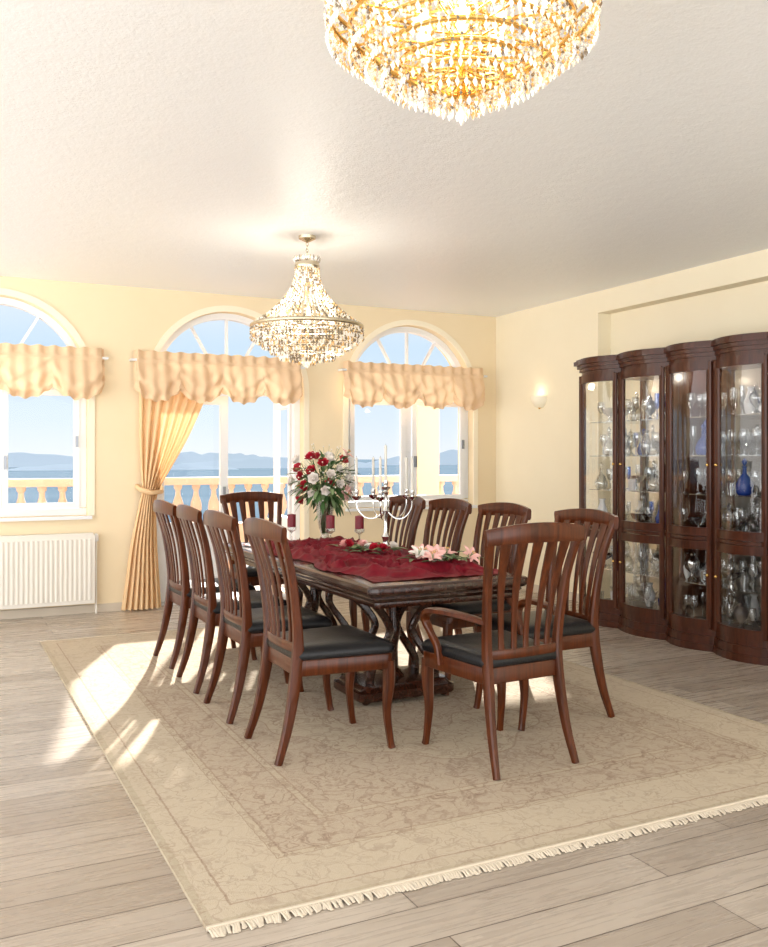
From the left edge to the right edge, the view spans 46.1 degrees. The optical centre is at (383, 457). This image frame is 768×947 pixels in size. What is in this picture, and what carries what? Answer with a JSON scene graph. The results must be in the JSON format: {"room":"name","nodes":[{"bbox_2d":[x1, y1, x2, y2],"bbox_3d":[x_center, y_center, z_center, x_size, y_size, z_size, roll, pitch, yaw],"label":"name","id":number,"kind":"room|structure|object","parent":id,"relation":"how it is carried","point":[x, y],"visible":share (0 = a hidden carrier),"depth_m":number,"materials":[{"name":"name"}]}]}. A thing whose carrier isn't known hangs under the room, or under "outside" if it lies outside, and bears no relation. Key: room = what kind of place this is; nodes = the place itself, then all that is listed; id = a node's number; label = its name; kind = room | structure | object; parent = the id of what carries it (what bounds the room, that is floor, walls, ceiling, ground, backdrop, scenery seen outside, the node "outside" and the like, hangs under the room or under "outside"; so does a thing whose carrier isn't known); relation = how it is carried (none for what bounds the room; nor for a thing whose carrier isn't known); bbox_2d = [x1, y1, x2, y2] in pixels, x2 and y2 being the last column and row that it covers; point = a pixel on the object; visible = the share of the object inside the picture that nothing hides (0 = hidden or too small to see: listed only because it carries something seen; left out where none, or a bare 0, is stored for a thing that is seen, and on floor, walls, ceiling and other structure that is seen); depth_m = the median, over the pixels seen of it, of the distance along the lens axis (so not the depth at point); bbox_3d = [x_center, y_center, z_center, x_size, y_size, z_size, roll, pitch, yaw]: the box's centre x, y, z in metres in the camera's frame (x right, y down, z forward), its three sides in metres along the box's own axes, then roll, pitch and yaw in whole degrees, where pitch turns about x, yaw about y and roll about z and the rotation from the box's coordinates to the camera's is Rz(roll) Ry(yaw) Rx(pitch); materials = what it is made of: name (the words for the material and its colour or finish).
{"room":"dining room","nodes":[
{"label":"dining room","id":0,"kind":"room"},
{"bbox_2d":[1,475,457,570],"bbox_3d":[-1.373,0.830,11.719,20.000,1.180,0.240,0,0,-27],"label":"stone balustrade","id":1,"kind":"object","parent":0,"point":[62,484],"visible":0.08,"depth_m":11.27,"materials":[{"name":"beige stone"}]},
{"bbox_2d":[0,276,495,610],"bbox_3d":[-2.477,-0.090,8.442,9.500,2.980,0.320,0,0,-27],"label":"wall","id":2,"kind":"structure","parent":0,"point":[120,321],"depth_m":8.40,"materials":[{"name":"beige paint"}]},
{"bbox_2d":[0,297,91,521],"bbox_3d":[-3.383,-0.433,7.884,1.574,1.966,0.231,0,0,-27],"label":"window","id":3,"kind":"structure","parent":2,"relation":"in","point":[20,510],"depth_m":8.08,"materials":[{"name":"white plastic"}]},
{"bbox_2d":[0,288,94,515],"bbox_3d":[-3.352,-0.477,7.820,1.630,1.995,0.014,0,0,-27],"label":"trim","id":4,"kind":"structure","parent":2,"relation":"attached to","point":[91,402],"depth_m":8.15,"materials":[{"name":"beige"}]},
{"bbox_2d":[0,532,98,612],"bbox_3d":[-3.415,1.036,7.726,1.882,0.728,0.105,0,0,-27],"label":"radiator","id":5,"kind":"object","parent":2,"relation":"attached to","point":[37,570],"visible":1,"depth_m":7.91,"materials":[{"name":"beige metal"}]},
{"bbox_2d":[0,343,108,399],"bbox_3d":[-3.317,-0.751,7.729,1.860,0.481,0.206,0,0,-27],"label":"curtain valance","id":6,"kind":"object","parent":2,"relation":"attached to","point":[26,371],"visible":1,"depth_m":7.90,"materials":[{"name":"fabric"}]},
{"bbox_2d":[121,391,202,610],"bbox_3d":[-1.980,0.264,8.402,0.894,2.248,0.167,0,0,-27],"label":"curtain","id":7,"kind":"object","parent":2,"relation":"hanging from","point":[165,427],"visible":0.88,"depth_m":8.33,"materials":[{"name":"fabric"}]},
{"bbox_2d":[0,589,333,619],"bbox_3d":[-2.698,1.363,8.145,8.840,0.075,0.014,0,0,-27],"label":"baseboard","id":8,"kind":"structure","parent":2,"relation":"attached to","point":[105,607],"depth_m":8.05,"materials":[{"name":"beige wood"}]},
{"bbox_2d":[129,349,304,405],"bbox_3d":[-1.545,-0.751,8.612,1.700,0.481,0.207,0,0,-27],"label":"curtain valance","id":9,"kind":"object","parent":2,"relation":"attached to","point":[201,378],"visible":1,"depth_m":8.55,"materials":[{"name":"fabric"}]},
{"bbox_2d":[160,313,299,605],"bbox_3d":[-1.551,-0.009,8.881,1.512,2.815,0.082,0,0,-27],"label":"door","id":10,"kind":"structure","parent":2,"relation":"in","point":[227,317],"depth_m":8.96,"materials":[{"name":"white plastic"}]},
{"bbox_2d":[156,396,227,601],"bbox_3d":[-1.846,0.380,8.711,0.700,1.980,0.098,0,0,-27],"label":"door leaf","id":11,"kind":"object","parent":10,"relation":"attached to","point":[222,401],"visible":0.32,"depth_m":8.81,"materials":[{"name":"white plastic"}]},
{"bbox_2d":[273,403,291,588],"bbox_3d":[-1.052,0.380,9.630,0.167,1.980,0.702,0,0,-27],"label":"door leaf","id":12,"kind":"object","parent":10,"relation":"attached to","point":[277,486],"visible":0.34,"depth_m":9.87,"materials":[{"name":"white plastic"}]},
{"bbox_2d":[154,305,308,588],"bbox_3d":[-1.486,-0.037,8.751,1.630,2.875,0.014,0,0,-27],"label":"trim","id":13,"kind":"structure","parent":2,"relation":"attached to","point":[178,324],"depth_m":8.88,"materials":[{"name":"beige wood"}]},
{"bbox_2d":[343,320,477,508],"bbox_3d":[0.309,-0.477,9.645,1.630,1.995,0.014,0,0,-27],"label":"trim","id":14,"kind":"structure","parent":2,"relation":"attached to","point":[379,330],"depth_m":9.69,"materials":[{"name":"beige"}]},
{"bbox_2d":[345,327,477,511],"bbox_3d":[0.277,-0.433,9.709,1.574,1.966,0.231,0,0,-27],"label":"window","id":15,"kind":"structure","parent":2,"relation":"in","point":[408,416],"depth_m":9.76,"materials":[{"name":"white plastic"}]},
{"bbox_2d":[338,360,487,410],"bbox_3d":[0.357,-0.751,9.560,1.750,0.479,0.207,0,0,-27],"label":"curtain valance","id":16,"kind":"object","parent":2,"relation":"attached to","point":[400,386],"visible":1,"depth_m":9.50,"materials":[{"name":"fabric"}]},
{"bbox_2d":[0,0,767,316],"bbox_3d":[0.127,-1.655,3.220,9.500,0.150,12.050,0,0,-27],"label":"ceiling","id":17,"kind":"structure","parent":0,"point":[178,145],"depth_m":4.80,"materials":[{"name":"white paint"}]},
{"bbox_2d":[249,234,363,367],"bbox_3d":[-0.547,-1.109,6.432,0.818,0.942,0.818,0,0,-27],"label":"crystal chandelier","id":18,"kind":"object","parent":17,"relation":"hanging from","point":[306,264],"visible":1,"depth_m":6.31,"materials":[{"name":"clear glass"}]},
{"bbox_2d":[323,0,601,125],"bbox_3d":[0.220,-1.262,2.574,0.786,0.634,0.786,0,0,-27],"label":"crystal chandelier","id":19,"kind":"object","parent":17,"relation":"hanging from","point":[423,24],"visible":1,"depth_m":2.54,"materials":[{"name":"gold metal"}]},
{"bbox_2d":[0,585,767,946],"bbox_3d":[1.750,1.475,5.454,20.000,0.150,14.600,0,0,-27],"label":"floor","id":20,"kind":"structure","parent":0,"point":[80,866],"depth_m":3.06,"materials":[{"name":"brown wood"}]},
{"bbox_2d":[38,611,767,937],"bbox_3d":[-0.152,1.391,5.444,3.173,0.015,4.748,0,0,-27],"label":"rug","id":21,"kind":"object","parent":20,"relation":"on","point":[245,837],"visible":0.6,"depth_m":3.97,"materials":[{"name":"beige carpet"}]},
{"bbox_2d":[153,500,256,668],"bbox_3d":[-1.256,0.838,6.267,0.627,1.110,0.556,0,0,-28],"label":"dining chair","id":22,"kind":"object","parent":21,"relation":"on","point":[178,592],"visible":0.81,"depth_m":6.09,"materials":[{"name":"brown wood"}]},
{"bbox_2d":[176,504,288,693],"bbox_3d":[-0.953,0.838,5.638,0.627,1.110,0.556,0,0,-26],"label":"dining chair","id":23,"kind":"object","parent":21,"relation":"on","point":[204,607],"visible":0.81,"depth_m":5.46,"materials":[{"name":"brown wood"}]},
{"bbox_2d":[220,491,302,605],"bbox_3d":[-0.997,0.838,7.400,0.626,1.110,0.627,0,0,-27],"label":"armchair","id":24,"kind":"object","parent":21,"relation":"on","point":[251,497],"visible":0.21,"depth_m":7.61,"materials":[{"name":"brown wood"}]},
{"bbox_2d":[203,510,333,723],"bbox_3d":[-0.658,0.838,5.035,0.627,1.110,0.556,0,0,-27],"label":"dining chair","id":25,"kind":"object","parent":21,"relation":"on","point":[244,626],"visible":0.86,"depth_m":4.88,"materials":[{"name":"brown wood"}]},
{"bbox_2d":[243,518,395,765],"bbox_3d":[-0.328,0.838,4.395,0.627,1.110,0.556,0,0,-27],"label":"dining chair","id":26,"kind":"object","parent":21,"relation":"on","point":[347,649],"visible":1,"depth_m":4.25,"materials":[{"name":"brown wood"}]},
{"bbox_2d":[223,539,526,705],"bbox_3d":[-0.221,1.014,5.856,0.970,0.748,2.640,0,0,-27],"label":"dining table","id":27,"kind":"object","parent":21,"relation":"on","point":[396,596],"visible":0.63,"depth_m":5.09,"materials":[{"name":"brown wood"}]},
{"bbox_2d":[243,536,497,581],"bbox_3d":[-0.193,0.601,5.776,0.871,0.068,2.229,0,0,-27],"label":"table runner","id":28,"kind":"object","parent":27,"relation":"on","point":[383,566],"visible":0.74,"depth_m":5.16,"materials":[{"name":"red fabric"}]},
{"bbox_2d":[287,514,296,531],"bbox_3d":[-0.663,0.507,6.485,0.072,0.215,0.070,0,0,-27],"label":"candle","id":29,"kind":"object","parent":28,"relation":"on","point":[291,518],"visible":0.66,"depth_m":6.46,"materials":[{"name":"red wax"}]},
{"bbox_2d":[286,443,361,539],"bbox_3d":[-0.442,0.252,6.652,0.572,0.726,0.576,0,0,-27],"label":"flower arrangement","id":30,"kind":"object","parent":28,"relation":"on","point":[323,493],"visible":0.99,"depth_m":6.57,"materials":[{"name":"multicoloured plant"}]},
{"bbox_2d":[325,515,335,531],"bbox_3d":[-0.377,0.507,6.360,0.072,0.215,0.070,0,0,-27],"label":"candle","id":31,"kind":"object","parent":28,"relation":"on","point":[330,519],"visible":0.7,"depth_m":6.34,"materials":[{"name":"red wax"}]},
{"bbox_2d":[354,515,364,534],"bbox_3d":[-0.172,0.507,6.306,0.072,0.215,0.070,0,0,-27],"label":"candle","id":32,"kind":"object","parent":28,"relation":"on","point":[359,520],"visible":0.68,"depth_m":6.28,"materials":[{"name":"red wax"}]},
{"bbox_2d":[351,445,416,546],"bbox_3d":[0.004,0.261,6.000,0.439,0.709,0.422,0,0,-27],"label":"candelabra","id":33,"kind":"object","parent":28,"relation":"on","point":[385,536],"visible":0.94,"depth_m":5.97,"materials":[{"name":"white metal"}]},
{"bbox_2d":[326,539,482,562],"bbox_3d":[0.126,0.542,5.423,0.612,0.107,1.086,0,0,-27],"label":"flower garland","id":34,"kind":"object","parent":28,"relation":"on","point":[435,553],"visible":1,"depth_m":5.21,"materials":[{"name":"pink plant"}]},
{"bbox_2d":[325,495,425,640],"bbox_3d":[-0.066,0.838,6.806,0.627,1.110,0.556,0,0,-27],"label":"dining chair","id":35,"kind":"object","parent":21,"relation":"on","point":[419,503],"visible":0.3,"depth_m":6.83,"materials":[{"name":"brown wood"}]},
{"bbox_2d":[361,498,471,634],"bbox_3d":[0.220,0.838,6.222,0.627,1.110,0.556,0,0,-27],"label":"dining chair","id":36,"kind":"object","parent":21,"relation":"on","point":[462,508],"visible":0.38,"depth_m":6.30,"materials":[{"name":"brown wood"}]},
{"bbox_2d":[406,502,531,694],"bbox_3d":[0.523,0.838,5.625,0.627,1.110,0.556,0,0,-28],"label":"dining chair","id":37,"kind":"object","parent":21,"relation":"on","point":[522,514],"visible":0.39,"depth_m":5.58,"materials":[{"name":"brown wood"}]},
{"bbox_2d":[420,522,585,779],"bbox_3d":[0.543,0.838,4.240,0.626,1.110,0.627,0,0,-30],"label":"armchair","id":38,"kind":"object","parent":21,"relation":"on","point":[488,657],"visible":1,"depth_m":4.07,"materials":[{"name":"brown wood"}]},
{"bbox_2d":[473,508,618,730],"bbox_3d":[0.876,0.838,4.927,0.627,1.110,0.556,0,0,-24],"label":"dining chair","id":39,"kind":"object","parent":21,"relation":"on","point":[580,630],"visible":0.62,"depth_m":4.82,"materials":[{"name":"brown wood"}]},
{"bbox_2d":[417,406,438,494],"bbox_3d":[0.542,0.180,12.673,0.420,2.480,0.420,0,0,-27],"label":"pillar","id":40,"kind":"structure","parent":20,"relation":"on","point":[427,417],"depth_m":12.51,"materials":[{"name":"beige paint"}]},
{"bbox_2d":[574,332,767,665],"bbox_3d":[2.653,0.275,6.675,0.855,2.250,3.080,0,0,-27],"label":"china cabinet","id":41,"kind":"object","parent":20,"relation":"on","point":[700,529],"visible":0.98,"depth_m":7.00,"materials":[{"name":"brown wood"}]},
{"bbox_2d":[646,368,760,616],"bbox_3d":[3.013,0.270,6.855,0.001,1.940,2.980,0,0,-27],"label":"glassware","id":42,"kind":"object","parent":41,"relation":"attached to","point":[744,379],"depth_m":7.19,"materials":[{"name":"clear glass"}]},
{"bbox_2d":[496,249,767,598],"bbox_3d":[4.160,-0.090,5.035,0.660,2.980,11.700,0,0,-27],"label":"wall","id":43,"kind":"structure","parent":0,"point":[538,348],"depth_m":8.74,"materials":[{"name":"beige paint"}]},
{"bbox_2d":[531,396,546,408],"bbox_3d":[1.584,-0.573,9.349,0.102,0.134,0.220,0,0,-27],"label":"wall sconce","id":44,"kind":"object","parent":43,"relation":"attached to","point":[539,402],"visible":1,"depth_m":9.30,"materials":[{"name":"white glass"}]},
{"bbox_2d":[521,584,578,601],"bbox_3d":[1.640,1.363,9.335,0.014,0.075,1.726,0,0,-27],"label":"baseboard","id":45,"kind":"structure","parent":43,"relation":"attached to","point":[536,587],"depth_m":9.28,"materials":[{"name":"beige"}]},
{"label":"outside","id":46,"kind":"structure","parent":0,"visible":0},
{"bbox_2d":[1,459,457,522],"bbox_3d":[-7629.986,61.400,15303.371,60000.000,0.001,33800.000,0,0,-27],"label":"sea","id":47,"kind":"structure","parent":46,"point":[31,495],"depth_m":2015.95,"materials":[{"name":"blue liquid"}]},
{"bbox_2d":[1,450,457,470],"bbox_3d":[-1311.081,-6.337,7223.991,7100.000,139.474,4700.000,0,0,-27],"label":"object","id":48,"kind":"object","parent":47,"relation":"on","point":[190,460],"visible":0.4,"depth_m":6011.18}
]}

